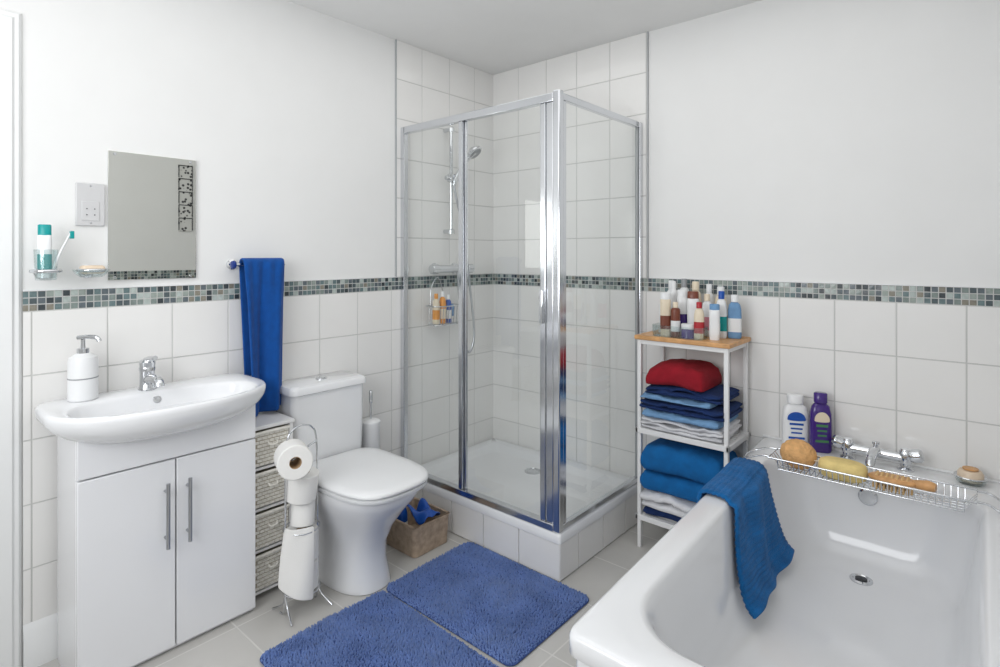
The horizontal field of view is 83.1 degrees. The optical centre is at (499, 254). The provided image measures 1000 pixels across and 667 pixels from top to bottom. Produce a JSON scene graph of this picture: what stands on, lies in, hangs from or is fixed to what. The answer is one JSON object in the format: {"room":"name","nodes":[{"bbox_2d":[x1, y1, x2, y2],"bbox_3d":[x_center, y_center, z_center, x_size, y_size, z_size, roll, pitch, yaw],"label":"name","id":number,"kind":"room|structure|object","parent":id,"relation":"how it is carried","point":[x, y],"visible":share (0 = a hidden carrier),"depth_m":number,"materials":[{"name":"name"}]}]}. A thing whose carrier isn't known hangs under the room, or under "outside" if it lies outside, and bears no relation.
{"room":"bathroom","nodes":[
{"label":"bathroom","id":0,"kind":"room"},
{"bbox_2d":[0,0,492,666],"bbox_3d":[-1.125,0.100,2.272,0.107,2.400,3.400,0,0,41],"label":"wall","id":1,"kind":"structure","parent":0,"point":[284,110],"depth_m":2.30,"materials":[{"name":"white paint"}]},
{"bbox_2d":[0,14,20,666],"bbox_3d":[-1.516,0.273,1.734,0.020,2.055,0.070,0,0,41],"label":"door frame","id":2,"kind":"structure","parent":1,"relation":"attached to","point":[10,30],"depth_m":1.73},
{"bbox_2d":[0,8,20,23],"bbox_3d":[-1.795,-0.720,1.412,0.020,0.070,0.922,0,0,41],"label":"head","id":3,"kind":"object","parent":1,"relation":"attached to","point":[5,15],"visible":1,"depth_m":1.73},
{"bbox_2d":[23,613,56,666],"bbox_3d":[-1.291,1.230,1.989,0.018,0.140,0.605,0,0,41],"label":"baseboard","id":4,"kind":"structure","parent":1,"relation":"attached to","point":[39,636],"depth_m":1.79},
{"bbox_2d":[29,249,62,279],"bbox_3d":[-1.427,0.030,1.770,0.107,0.095,0.084,0,0,41],"label":"toothbrush holder","id":5,"kind":"object","parent":1,"relation":"attached to","point":[35,270],"visible":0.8,"depth_m":1.74,"materials":[{"name":"silver metal"}]},
{"bbox_2d":[37,224,51,277],"bbox_3d":[-1.419,-0.013,1.757,0.036,0.165,0.022,0,0,-27],"label":"toothpaste tube","id":6,"kind":"object","parent":5,"relation":"in","point":[44,237],"visible":0.92,"depth_m":1.75,"materials":[{"name":"white plastic"}]},
{"bbox_2d":[51,231,73,275],"bbox_3d":[-1.382,-0.005,1.779,0.032,0.143,0.058,0,0,41],"label":"toothbrush","id":7,"kind":"object","parent":5,"relation":"in","point":[71,233],"depth_m":1.78,"materials":[{"name":"white plastic"}]},
{"bbox_2d":[75,182,104,225],"bbox_3d":[-1.379,-0.170,1.898,0.012,0.144,0.082,0,0,41],"label":"socket","id":8,"kind":"object","parent":1,"relation":"attached to","point":[89,197],"visible":1,"depth_m":1.89,"materials":[{"name":"plastic"}]},
{"bbox_2d":[73,265,110,277],"bbox_3d":[-1.346,0.055,1.855,0.117,0.044,0.104,0,0,41],"label":"holder","id":9,"kind":"object","parent":1,"relation":"attached to","point":[85,271],"visible":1,"depth_m":1.84,"materials":[{"name":"clear glass"}]},
{"bbox_2d":[107,150,195,279],"bbox_3d":[-1.253,-0.137,2.042,0.012,0.447,0.285,0,0,41],"label":"wall mirror","id":10,"kind":"object","parent":1,"relation":"attached to","point":[151,199],"visible":1,"depth_m":2.03,"materials":[{"name":"white mirror"}]},
{"bbox_2d":[22,277,392,290],"bbox_3d":[-1.015,0.112,2.321,0.009,0.004,1.467,0,0,41],"label":"bead","id":11,"kind":"object","parent":1,"relation":"attached to","point":[368,277],"visible":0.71,"depth_m":2.08,"materials":[{"name":"white plastic"}]},
{"bbox_2d":[226,260,243,269],"bbox_3d":[-0.992,0.038,2.296,0.076,0.040,0.221,0,0,41],"label":"towel rail","id":12,"kind":"object","parent":1,"relation":"attached to","point":[230,264],"visible":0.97,"depth_m":2.22,"materials":[{"name":"silver metal"}]},
{"bbox_2d":[239,258,284,416],"bbox_3d":[-0.956,0.326,2.284,0.098,0.629,0.172,0,0,41],"label":"hand towel","id":13,"kind":"object","parent":12,"relation":"hanging from","point":[261,279],"visible":0.95,"depth_m":2.27,"materials":[{"name":"blue fabric"}]},
{"bbox_2d":[23,274,491,310],"bbox_3d":[-0.771,0.146,2.602,0.004,0.062,2.211,0,0,41],"label":"mosaic border","id":14,"kind":"object","parent":1,"relation":"attached to","point":[370,286],"visible":0.84,"depth_m":2.14,"materials":[{"name":"grey tile"}]},
{"bbox_2d":[22,274,492,666],"bbox_3d":[-0.769,0.707,2.609,0.006,1.186,2.225,0,0,41],"label":"grout","id":15,"kind":"object","parent":1,"relation":"attached to","point":[485,277],"visible":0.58,"depth_m":2.12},
{"bbox_2d":[395,39,396,276],"bbox_3d":[-0.531,-0.493,2.879,0.009,1.214,0.006,0,0,41],"label":"strip","id":16,"kind":"object","parent":1,"relation":"attached to","point":[395,39],"visible":1,"depth_m":2.88,"materials":[{"name":"grey metal"}]},
{"bbox_2d":[425,277,457,325],"bbox_3d":[-0.308,0.244,3.027,0.138,0.258,0.206,0,0,41],"label":"shower caddy","id":17,"kind":"object","parent":1,"relation":"attached to","point":[430,305],"visible":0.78,"depth_m":3.01,"materials":[{"name":"silver metal"}]},
{"bbox_2d":[432,294,439,323],"bbox_3d":[-0.338,0.285,2.986,0.036,0.160,0.033,0,0,41],"label":"bottle","id":18,"kind":"object","parent":17,"relation":"in","point":[436,311],"visible":1,"depth_m":2.97,"materials":[{"name":"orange plastic"}]},
{"bbox_2d":[439,291,445,323],"bbox_3d":[-0.307,0.280,3.015,0.036,0.170,0.033,0,0,41],"label":"bottle","id":19,"kind":"object","parent":17,"relation":"in","point":[442,301],"visible":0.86,"depth_m":3.00,"materials":[{"name":"orange plastic"}]},
{"bbox_2d":[446,295,451,322],"bbox_3d":[-0.280,0.290,3.046,0.036,0.150,0.033,0,0,41],"label":"bottle","id":20,"kind":"object","parent":17,"relation":"in","point":[448,301],"visible":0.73,"depth_m":3.03,"materials":[{"name":"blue plastic"}]},
{"bbox_2d":[397,59,492,276],"bbox_3d":[-0.286,-0.493,3.166,0.006,1.214,0.750,0,0,41],"label":"grout","id":21,"kind":"object","parent":1,"relation":"attached to","point":[474,205],"visible":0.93,"depth_m":3.20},
{"bbox_2d":[439,265,457,272],"bbox_3d":[-0.261,0.075,3.091,0.042,0.042,0.220,0,0,41],"label":"valve","id":22,"kind":"object","parent":1,"relation":"attached to","point":[443,268],"visible":0.51,"depth_m":3.05,"materials":[{"name":"silver metal"}]},
{"bbox_2d":[429,264,439,273],"bbox_3d":[-0.347,0.075,2.991,0.050,0.050,0.045,0,0,41],"label":"handle","id":23,"kind":"object","parent":22,"relation":"attached to","point":[434,268],"depth_m":2.98,"materials":[{"name":"silver metal"}]},
{"bbox_2d":[453,186,474,352],"bbox_3d":[-0.203,0.082,3.126,0.140,0.928,0.036,0,0,-30],"label":"hose","id":24,"kind":"object","parent":22,"relation":"attached to","point":[454,188],"visible":0.51,"depth_m":3.15,"materials":[{"name":"metal"}]},
{"bbox_2d":[469,264,474,272],"bbox_3d":[-0.174,0.075,3.192,0.050,0.050,0.045,0,0,41],"label":"handle","id":25,"kind":"object","parent":22,"relation":"attached to","point":[471,267],"depth_m":3.18,"materials":[{"name":"silver metal"}]},
{"bbox_3d":[-0.288,-0.690,3.115,0.053,0.024,0.024,0,0,41],"label":"bracket","id":26,"kind":"object","parent":1,"relation":"attached to","visible":0},
{"bbox_2d":[449,131,452,228],"bbox_3d":[-0.268,-0.410,3.098,0.020,0.580,0.020,0,0,41],"label":"rail","id":27,"kind":"object","parent":26,"relation":"attached to","point":[450,132],"visible":0.96,"depth_m":3.09,"materials":[{"name":"silver metal"}]},
{"bbox_2d":[447,173,454,181],"bbox_3d":[-0.264,-0.422,3.095,0.040,0.045,0.044,0,0,41],"label":"slider","id":28,"kind":"object","parent":27,"relation":"attached to","point":[451,175],"visible":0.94,"depth_m":3.08,"materials":[{"name":"silver metal"}]},
{"bbox_2d":[452,153,476,185],"bbox_3d":[-0.196,-0.479,3.096,0.138,0.204,0.033,0,0,-9],"label":"handset","id":29,"kind":"object","parent":27,"relation":"attached to","point":[454,183],"visible":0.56,"depth_m":3.08,"materials":[{"name":"silver metal"}]},
{"bbox_2d":[468,146,481,156],"bbox_3d":[-0.140,-0.565,3.107,0.080,0.070,0.093,0,0,41],"label":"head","id":30,"kind":"object","parent":29,"relation":"attached to","point":[472,149],"visible":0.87,"depth_m":3.07},
{"bbox_2d":[470,149,480,158],"bbox_3d":[-0.135,-0.557,3.104,0.060,0.050,0.074,0,0,41],"label":"nozzle face","id":31,"kind":"object","parent":30,"relation":"attached to","point":[478,151],"visible":1,"depth_m":3.10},
{"bbox_2d":[38,521,668,666],"bbox_3d":[-0.190,1.350,1.462,2.580,0.100,3.400,0,0,41],"label":"floor","id":32,"kind":"structure","parent":0,"point":[241,641],"depth_m":2.03,"materials":[{"name":"tile"}]},
{"bbox_2d":[57,399,254,666],"bbox_3d":[-1.143,0.912,1.923,0.276,0.775,0.533,0,0,41],"label":"vanity cabinet","id":33,"kind":"object","parent":32,"relation":"on","point":[156,536],"visible":0.91,"depth_m":1.81,"materials":[{"name":"wood"}]},
{"bbox_2d":[35,373,265,443],"bbox_3d":[-1.117,0.526,1.888,0.408,0.118,0.650,0,0,41],"label":"basin","id":34,"kind":"object","parent":33,"relation":"in","point":[100,420],"visible":1,"depth_m":1.79,"materials":[{"name":"ceramic"}]},
{"bbox_2d":[67,335,101,402],"bbox_3d":[-1.349,0.363,1.826,0.084,0.210,0.084,0,0,41],"label":"soap dispenser","id":35,"kind":"object","parent":34,"relation":"on","point":[83,366],"visible":1,"depth_m":1.80,"materials":[{"name":"white plastic"}]},
{"bbox_2d":[67,352,98,402],"bbox_3d":[-1.350,0.392,1.826,0.082,0.152,0.082,0,0,41],"label":"bottle","id":36,"kind":"object","parent":35,"relation":"attached to","point":[82,367],"depth_m":1.80,"materials":[{"name":"white plastic"}]},
{"bbox_2d":[138,356,164,390],"bbox_3d":[-1.190,0.405,1.931,0.159,0.126,0.054,0,0,41],"label":"mixer tap","id":37,"kind":"object","parent":34,"relation":"on","point":[148,380],"visible":1,"depth_m":1.94,"materials":[{"name":"silver metal"}]},
{"bbox_2d":[254,411,294,595],"bbox_3d":[-0.944,0.973,2.226,0.224,0.655,0.178,0,0,41],"label":"drawer unit","id":38,"kind":"object","parent":32,"relation":"on","point":[270,431],"visible":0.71,"depth_m":2.16,"materials":[{"name":"white wicker"}]},
{"bbox_2d":[272,424,332,626],"bbox_3d":[-0.728,0.960,2.074,0.148,0.678,0.167,0,0,41],"label":"toilet roll holder","id":39,"kind":"object","parent":32,"relation":"on","point":[317,588],"visible":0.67,"depth_m":2.05,"materials":[{"name":"silver metal"}]},
{"bbox_2d":[274,439,312,480],"bbox_3d":[-0.734,0.725,2.003,0.134,0.125,0.145,0,0,41],"label":"toilet roll","id":40,"kind":"object","parent":39,"relation":"on","point":[296,469],"depth_m":1.97,"materials":[{"name":"white paper"}]},
{"bbox_2d":[278,526,314,600],"bbox_3d":[-0.731,1.109,2.014,0.125,0.256,0.046,0,0,-5],"label":"paper sheet","id":41,"kind":"object","parent":39,"relation":"attached to","point":[296,567],"visible":1,"depth_m":2.01,"materials":[{"name":"white paper"}]},
{"bbox_2d":[286,466,318,504],"bbox_3d":[-0.729,0.845,2.075,0.124,0.114,0.117,0,0,41],"label":"toilet roll","id":42,"kind":"object","parent":39,"relation":"on","point":[303,491],"depth_m":2.03,"materials":[{"name":"white paper"}]},
{"bbox_2d":[290,500,314,527],"bbox_3d":[-0.727,0.948,2.080,0.091,0.096,0.093,0,0,41],"label":"toilet roll","id":43,"kind":"object","parent":39,"relation":"on","point":[302,516],"depth_m":2.04,"materials":[{"name":"white paper"}]},
{"bbox_2d":[287,523,318,559],"bbox_3d":[-0.730,1.062,2.076,0.122,0.110,0.121,0,0,41],"label":"toilet roll","id":44,"kind":"object","parent":39,"relation":"on","point":[316,554],"depth_m":2.07,"materials":[{"name":"white paper"}]},
{"bbox_2d":[314,557,317,588],"bbox_3d":[-0.730,1.170,2.076,0.116,0.100,0.116,0,0,41],"label":"toilet roll","id":45,"kind":"object","parent":39,"relation":"on","point":[316,560],"depth_m":2.07,"materials":[{"name":"white paper"}]},
{"bbox_2d":[276,371,427,595],"bbox_3d":[-0.593,0.915,2.295,0.663,0.769,0.380,0,0,41],"label":"toilet","id":46,"kind":"object","parent":32,"relation":"on","point":[362,492],"visible":0.7,"depth_m":2.21,"materials":[{"name":"ceramic"}]},
{"bbox_2d":[260,590,498,666],"bbox_3d":[-0.367,1.288,1.766,0.704,0.023,0.500,0,0,42],"label":"bath mat","id":47,"kind":"object","parent":32,"relation":"on","point":[379,630],"visible":1,"depth_m":1.86,"materials":[{"name":"blue fabric"}]},
{"bbox_2d":[386,497,449,557],"bbox_3d":[-0.389,1.231,2.561,0.252,0.134,0.212,0,0,41],"label":"storage basket","id":48,"kind":"object","parent":32,"relation":"on","point":[412,539],"visible":0.66,"depth_m":2.48,"materials":[{"name":"beige wicker"}]},
{"bbox_2d":[397,507,407,523],"bbox_3d":[-0.453,1.197,2.564,0.071,0.180,0.051,0,0,41],"label":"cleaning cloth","id":49,"kind":"object","parent":48,"relation":"in","point":[403,516],"visible":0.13,"depth_m":2.54,"materials":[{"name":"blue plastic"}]},
{"bbox_2d":[407,498,439,524],"bbox_3d":[-0.350,1.168,2.553,0.129,0.076,0.100,0,0,41],"label":"cleaning cloth","id":50,"kind":"object","parent":48,"relation":"in","point":[423,511],"visible":0.98,"depth_m":2.53,"materials":[{"name":"blue fabric"}]},
{"bbox_2d":[386,542,588,665],"bbox_3d":[-0.056,1.288,2.158,0.660,0.023,0.484,0,0,41],"label":"bath mat","id":51,"kind":"object","parent":32,"relation":"on","point":[505,609],"visible":1,"depth_m":2.10,"materials":[{"name":"blue fabric"}]},
{"bbox_2d":[415,438,643,581],"bbox_3d":[0.098,1.207,2.836,0.999,0.186,0.729,0,0,41],"label":"shower tray","id":52,"kind":"object","parent":32,"relation":"on","point":[507,472],"visible":0.68,"depth_m":2.62,"materials":[{"name":"ceramic"}]},
{"bbox_2d":[401,89,641,533],"bbox_3d":[0.093,0.225,2.837,0.992,1.776,0.735,0,0,41],"label":"shower enclosure","id":53,"kind":"object","parent":52,"relation":"on","point":[552,292],"visible":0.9,"depth_m":2.45,"materials":[{"name":"metal"}]},
{"bbox_2d":[634,329,750,546],"bbox_3d":[0.844,0.828,2.480,0.418,0.945,0.269,0,0,41],"label":"shelf unit","id":54,"kind":"object","parent":32,"relation":"on","point":[727,345],"visible":0.47,"depth_m":2.42,"materials":[{"name":"white paint"}]},
{"bbox_2d":[643,506,680,521],"bbox_3d":[0.837,1.125,2.471,0.346,0.048,0.230,0,0,41],"label":"folded towel","id":55,"kind":"object","parent":54,"relation":"on","point":[648,510],"visible":0.12,"depth_m":2.46,"materials":[{"name":"blue fabric"}]},
{"bbox_2d":[639,489,695,517],"bbox_3d":[0.804,1.071,2.482,0.292,0.077,0.258,0,0,41],"label":"folded towel","id":56,"kind":"object","parent":55,"relation":"on","point":[660,501],"visible":0.37,"depth_m":2.42,"materials":[{"name":"white fabric"}]},
{"bbox_2d":[640,469,703,502],"bbox_3d":[0.830,0.989,2.466,0.355,0.097,0.248,0,0,41],"label":"folded towel","id":57,"kind":"object","parent":56,"relation":"on","point":[677,486],"visible":0.45,"depth_m":2.41,"materials":[{"name":"blue fabric"}]},
{"bbox_2d":[640,438,737,484],"bbox_3d":[0.827,0.884,2.466,0.349,0.123,0.250,0,0,41],"label":"folded towel","id":58,"kind":"object","parent":57,"relation":"on","point":[699,464],"visible":0.67,"depth_m":2.39,"materials":[{"name":"blue fabric"}]},
{"bbox_2d":[667,280,673,291],"bbox_3d":[0.803,0.237,2.640,0.050,0.235,0.036,0,0,21],"label":"lotion bottle","id":59,"kind":"object","parent":54,"relation":"on","point":[669,281],"visible":0.21,"depth_m":2.63,"materials":[{"name":"white plastic"}]},
{"bbox_2d":[669,281,676,308],"bbox_3d":[0.793,0.237,2.576,0.042,0.235,0.043,0,0,41],"label":"spray can","id":60,"kind":"object","parent":54,"relation":"on","point":[673,291],"visible":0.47,"depth_m":2.56,"materials":[{"name":"white plastic"}]},
{"bbox_2d":[652,324,707,339],"bbox_3d":[0.777,0.330,2.438,0.226,0.050,0.096,0,0,41],"label":"tray","id":61,"kind":"object","parent":54,"relation":"on","point":[659,335],"visible":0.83,"depth_m":2.41,"materials":[{"name":"clear glass"}]},
{"bbox_2d":[660,292,670,334],"bbox_3d":[0.731,0.260,2.490,0.046,0.190,0.031,0,0,18],"label":"tube","id":62,"kind":"object","parent":61,"relation":"in","point":[665,302],"visible":1,"depth_m":2.48,"materials":[{"name":"beige plastic"}]},
{"bbox_2d":[671,302,679,336],"bbox_3d":[0.764,0.280,2.455,0.039,0.150,0.037,0,0,41],"label":"bottle","id":63,"kind":"object","parent":61,"relation":"in","point":[675,311],"visible":0.99,"depth_m":2.44,"materials":[{"name":"brown plastic"}]},
{"bbox_2d":[681,323,693,337],"bbox_3d":[0.805,0.325,2.416,0.055,0.060,0.055,0,0,41],"label":"jar","id":64,"kind":"object","parent":61,"relation":"in","point":[686,332],"visible":0.98,"depth_m":2.39,"materials":[{"name":"purple plastic"}]},
{"bbox_2d":[694,302,704,338],"bbox_3d":[0.844,0.277,2.390,0.042,0.155,0.031,0,0,25],"label":"lotion bottle","id":65,"kind":"object","parent":61,"relation":"in","point":[699,324],"visible":1,"depth_m":2.38,"materials":[{"name":"beige plastic"}]},
{"bbox_2d":[677,289,686,334],"bbox_3d":[0.814,0.255,2.518,0.046,0.200,0.031,0,0,21],"label":"tube","id":66,"kind":"object","parent":54,"relation":"on","point":[681,293],"visible":0.56,"depth_m":2.50,"materials":[{"name":"white plastic"}]},
{"bbox_2d":[680,279,688,291],"bbox_3d":[0.850,0.232,2.599,0.046,0.245,0.046,0,0,41],"label":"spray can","id":67,"kind":"object","parent":54,"relation":"on","point":[684,281],"visible":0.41,"depth_m":2.59,"materials":[{"name":"white plastic"}]},
{"bbox_2d":[641,416,741,442],"bbox_3d":[0.830,0.732,2.463,0.358,0.064,0.252,0,0,41],"label":"folded towel","id":68,"kind":"object","parent":54,"relation":"on","point":[684,429],"visible":0.51,"depth_m":2.37,"materials":[{"name":"white fabric"}]},
{"bbox_2d":[642,408,737,429],"bbox_3d":[0.828,0.688,2.457,0.326,0.038,0.262,0,0,41],"label":"folded towel","id":69,"kind":"object","parent":68,"relation":"on","point":[711,424],"visible":0.51,"depth_m":2.36,"materials":[{"name":"blue fabric"}]},
{"bbox_2d":[639,398,742,421],"bbox_3d":[0.830,0.650,2.461,0.365,0.053,0.255,0,0,41],"label":"folded towel","id":70,"kind":"object","parent":69,"relation":"on","point":[716,413],"visible":0.58,"depth_m":2.37,"materials":[{"name":"blue fabric"}]},
{"bbox_2d":[640,392,716,408],"bbox_3d":[0.813,0.616,2.477,0.309,0.029,0.253,0,0,41],"label":"folded towel","id":71,"kind":"object","parent":70,"relation":"on","point":[678,400],"visible":0.51,"depth_m":2.38,"materials":[{"name":"blue fabric"}]},
{"bbox_2d":[645,384,739,404],"bbox_3d":[0.836,0.583,2.468,0.336,0.048,0.236,0,0,41],"label":"folded towel","id":72,"kind":"object","parent":71,"relation":"on","point":[715,395],"visible":0.64,"depth_m":2.38,"materials":[{"name":"blue fabric"}]},
{"bbox_2d":[646,359,721,391],"bbox_3d":[0.808,0.514,2.478,0.249,0.102,0.237,0,0,41],"label":"folded towel","id":73,"kind":"object","parent":72,"relation":"on","point":[691,374],"visible":1,"depth_m":2.41,"materials":[{"name":"red fabric"}]},
{"bbox_2d":[687,291,698,323],"bbox_3d":[0.847,0.257,2.476,0.050,0.195,0.030,0,0,27],"label":"tube","id":74,"kind":"object","parent":54,"relation":"on","point":[692,296],"visible":0.62,"depth_m":2.46,"materials":[{"name":"white plastic"}]},
{"bbox_2d":[692,281,701,301],"bbox_3d":[0.882,0.237,2.545,0.056,0.235,0.036,0,0,24],"label":"lotion bottle","id":75,"kind":"object","parent":54,"relation":"on","point":[695,284],"visible":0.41,"depth_m":2.53,"materials":[{"name":"beige plastic"}]},
{"bbox_2d":[702,294,710,336],"bbox_3d":[0.904,0.262,2.460,0.031,0.185,0.046,0,0,-40],"label":"bottle","id":76,"kind":"object","parent":54,"relation":"on","point":[706,304],"visible":0.61,"depth_m":2.45,"materials":[{"name":"white plastic"}]},
{"bbox_2d":[706,284,713,303],"bbox_3d":[0.934,0.242,2.519,0.046,0.225,0.036,0,0,20],"label":"bottle","id":77,"kind":"object","parent":54,"relation":"on","point":[708,286],"visible":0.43,"depth_m":2.51,"materials":[{"name":"white plastic"}]},
{"bbox_2d":[709,304,719,340],"bbox_3d":[0.896,0.280,2.354,0.043,0.150,0.032,0,0,41],"label":"bottle","id":78,"kind":"object","parent":54,"relation":"on","point":[714,312],"visible":1,"depth_m":2.34,"materials":[{"name":"white plastic"}]},
{"bbox_2d":[714,287,727,333],"bbox_3d":[0.971,0.247,2.481,0.056,0.215,0.036,0,0,32],"label":"mouthwash bottle","id":79,"kind":"object","parent":54,"relation":"on","point":[718,288],"visible":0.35,"depth_m":2.47,"materials":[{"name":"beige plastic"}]},
{"bbox_2d":[717,291,726,337],"bbox_3d":[0.948,0.255,2.415,0.046,0.200,0.037,0,0,29],"label":"lotion bottle","id":80,"kind":"object","parent":54,"relation":"on","point":[721,301],"visible":0.77,"depth_m":2.40,"materials":[{"name":"white plastic"}]},
{"bbox_2d":[728,295,741,338],"bbox_3d":[1.000,0.262,2.403,0.056,0.185,0.037,0,0,26],"label":"shampoo bottle","id":81,"kind":"object","parent":54,"relation":"on","point":[734,309],"visible":1,"depth_m":2.39,"materials":[{"name":"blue plastic"}]},
{"bbox_2d":[569,434,999,666],"bbox_3d":[0.913,1.035,1.551,0.812,0.530,1.608,0,0,41],"label":"bathtub","id":82,"kind":"object","parent":32,"relation":"on","point":[871,579],"visible":0.84,"depth_m":1.67,"materials":[{"name":"ceramic"}]},
{"bbox_2d":[696,457,794,618],"bbox_3d":[0.809,0.905,1.876,0.239,0.307,0.487,0,0,41],"label":"bath towel","id":83,"kind":"object","parent":82,"relation":"on","point":[762,549],"visible":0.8,"depth_m":1.83,"materials":[{"name":"blue fabric"}]},
{"bbox_2d":[782,393,808,442],"bbox_3d":[1.194,0.669,2.280,0.098,0.212,0.049,0,0,16],"label":"shampoo bottle","id":84,"kind":"object","parent":82,"relation":"on","point":[795,417],"visible":0.78,"depth_m":2.26,"materials":[{"name":"white plastic"}]},
{"bbox_2d":[809,391,831,452],"bbox_3d":[1.265,0.659,2.225,0.078,0.232,0.046,0,0,16],"label":"shampoo bottle","id":85,"kind":"object","parent":82,"relation":"on","point":[820,418],"visible":0.91,"depth_m":2.21,"materials":[{"name":"purple plastic"}]},
{"bbox_2d":[743,447,999,513],"bbox_3d":[1.240,0.762,1.933,0.763,0.047,0.132,0,0,41],"label":"caddy","id":86,"kind":"object","parent":82,"relation":"on","point":[816,468],"visible":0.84,"depth_m":1.86,"materials":[{"name":"silver metal"}]},
{"bbox_2d":[780,439,820,469],"bbox_3d":[1.097,0.728,2.058,0.138,0.106,0.101,0,0,41],"label":"loofah","id":87,"kind":"object","parent":86,"relation":"on","point":[794,450],"visible":0.94,"depth_m":2.03,"materials":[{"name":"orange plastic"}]},
{"bbox_2d":[818,456,867,482],"bbox_3d":[1.197,0.749,1.971,0.148,0.056,0.090,0,0,41],"label":"sponge","id":88,"kind":"object","parent":86,"relation":"in","point":[843,465],"visible":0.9,"depth_m":1.94,"materials":[{"name":"yellow"}]},
{"bbox_2d":[868,471,936,495],"bbox_3d":[1.322,0.751,1.856,0.186,0.058,0.076,0,0,41],"label":"bath brush","id":89,"kind":"object","parent":86,"relation":"on","point":[925,485],"visible":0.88,"depth_m":1.84,"materials":[{"name":"brown wood"}]},
{"bbox_2d":[831,434,924,472],"bbox_3d":[1.354,0.733,2.045,0.290,0.085,0.180,0,0,41],"label":"mixer tap","id":90,"kind":"object","parent":82,"relation":"on","point":[905,456],"visible":0.98,"depth_m":2.05,"materials":[{"name":"silver metal"}]},
{"bbox_2d":[953,466,988,486],"bbox_3d":[1.599,0.749,1.917,0.094,0.052,0.094,0,0,41],"label":"soap dish","id":91,"kind":"object","parent":82,"relation":"on","point":[969,474],"visible":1,"depth_m":1.90,"materials":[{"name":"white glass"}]},
{"bbox_2d":[362,390,379,448],"bbox_3d":[-0.604,0.966,2.634,0.088,0.668,0.088,0,0,41],"label":"toilet brush","id":92,"kind":"object","parent":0,"point":[370,425],"depth_m":2.60,"materials":[{"name":"white plastic"}]},
{"bbox_2d":[287,0,760,74],"bbox_3d":[-0.190,-1.150,1.462,2.580,0.100,3.400,0,0,41],"label":"ceiling","id":93,"kind":"structure","parent":0,"point":[493,37],"depth_m":2.66,"materials":[{"name":"paint"}]},
{"bbox_2d":[493,0,999,506],"bbox_3d":[0.888,0.100,2.707,2.580,2.400,0.107,0,0,41],"label":"wall","id":94,"kind":"structure","parent":0,"point":[837,141],"depth_m":2.37,"materials":[{"name":"white paint"}]},
{"bbox_2d":[647,31,648,277],"bbox_3d":[0.729,-0.493,2.778,0.006,1.214,0.009,0,0,41],"label":"strip","id":95,"kind":"object","parent":94,"relation":"attached to","point":[647,31],"visible":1,"depth_m":2.77,"materials":[{"name":"grey metal"}]},
{"bbox_2d":[649,277,999,287],"bbox_3d":[1.244,0.112,2.331,1.350,0.004,0.009,0,0,41],"label":"trim","id":96,"kind":"structure","parent":94,"relation":"attached to","point":[649,277],"depth_m":2.24,"materials":[{"name":"white plastic"}]},
{"bbox_3d":[-0.288,-0.130,3.115,0.053,0.024,0.024,0,0,41],"label":"bracket","id":97,"kind":"object","parent":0,"visible":0},
{"bbox_2d":[448,229,453,233],"bbox_3d":[-0.268,-0.130,3.098,0.036,0.026,0.036,0,0,41],"label":"cap","id":98,"kind":"object","parent":97,"relation":"on","point":[450,231],"visible":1,"depth_m":3.08,"materials":[{"name":"silver metal"}]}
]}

